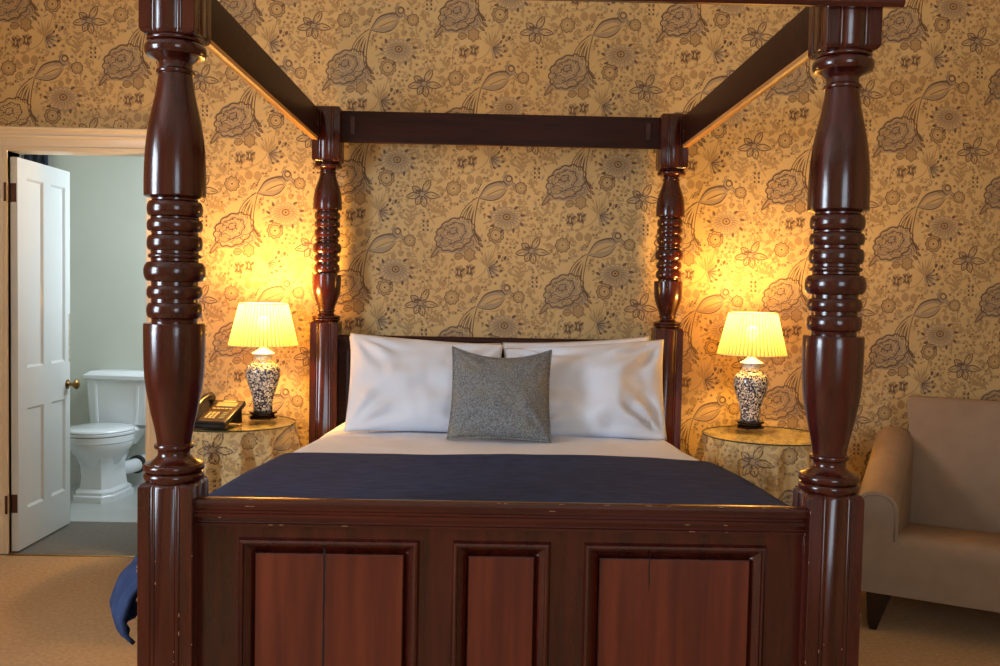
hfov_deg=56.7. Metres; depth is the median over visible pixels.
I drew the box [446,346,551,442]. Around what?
cushion
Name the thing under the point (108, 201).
wall
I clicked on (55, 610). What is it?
floor
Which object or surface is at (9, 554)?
threshold
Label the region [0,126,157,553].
trim
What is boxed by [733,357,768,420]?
lamp base
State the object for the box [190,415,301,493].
tablecloth
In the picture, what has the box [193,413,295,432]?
glass tabletop
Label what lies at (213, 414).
telephone
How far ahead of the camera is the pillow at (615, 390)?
3.94 m
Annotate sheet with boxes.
[293,422,699,460]
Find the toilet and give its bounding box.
[70,369,145,503]
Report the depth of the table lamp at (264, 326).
4.12 m
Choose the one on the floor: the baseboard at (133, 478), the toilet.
the toilet
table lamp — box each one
[228,303,297,419]
[717,312,786,429]
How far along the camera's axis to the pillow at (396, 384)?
3.95 m
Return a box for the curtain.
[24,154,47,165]
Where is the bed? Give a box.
[136,0,905,665]
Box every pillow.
[344,333,502,431]
[349,336,500,347]
[502,336,648,357]
[505,339,666,439]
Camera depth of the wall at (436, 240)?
4.48 m
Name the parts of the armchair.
leg, arm, seat, backrest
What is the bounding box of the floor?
[0,483,999,665]
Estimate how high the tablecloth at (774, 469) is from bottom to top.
0.710 m
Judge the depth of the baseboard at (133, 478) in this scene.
6.13 m
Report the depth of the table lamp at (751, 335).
4.12 m
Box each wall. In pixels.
[0,0,999,551]
[48,155,145,456]
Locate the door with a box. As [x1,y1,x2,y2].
[4,157,79,550]
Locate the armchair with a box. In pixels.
[858,395,999,629]
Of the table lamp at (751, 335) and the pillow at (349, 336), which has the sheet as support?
the pillow at (349, 336)
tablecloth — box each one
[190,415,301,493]
[694,427,812,505]
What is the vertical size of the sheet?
0.187 m
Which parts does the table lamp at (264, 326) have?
lamp shade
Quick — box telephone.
[194,392,245,428]
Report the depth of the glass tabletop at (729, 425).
3.94 m
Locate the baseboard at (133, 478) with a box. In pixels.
[70,456,145,483]
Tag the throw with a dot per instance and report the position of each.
(457, 477)
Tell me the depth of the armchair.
3.96 m
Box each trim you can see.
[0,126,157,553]
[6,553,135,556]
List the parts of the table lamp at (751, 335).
lamp shade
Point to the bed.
(222, 581)
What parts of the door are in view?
handle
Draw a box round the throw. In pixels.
[109,452,788,644]
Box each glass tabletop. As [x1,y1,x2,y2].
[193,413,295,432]
[702,425,810,445]
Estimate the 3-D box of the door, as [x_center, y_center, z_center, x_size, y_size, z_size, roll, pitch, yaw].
[-2.356,0.099,4.757,0.160,1.914,0.594,1,3,-1]
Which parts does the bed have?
post, underside moulding, canopy rail, post, panel, headboard, footboard, panel, rail, canopy rail, post, panel, canopy rail, canopy rail, underside moulding, post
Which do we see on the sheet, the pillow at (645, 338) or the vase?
the pillow at (645, 338)

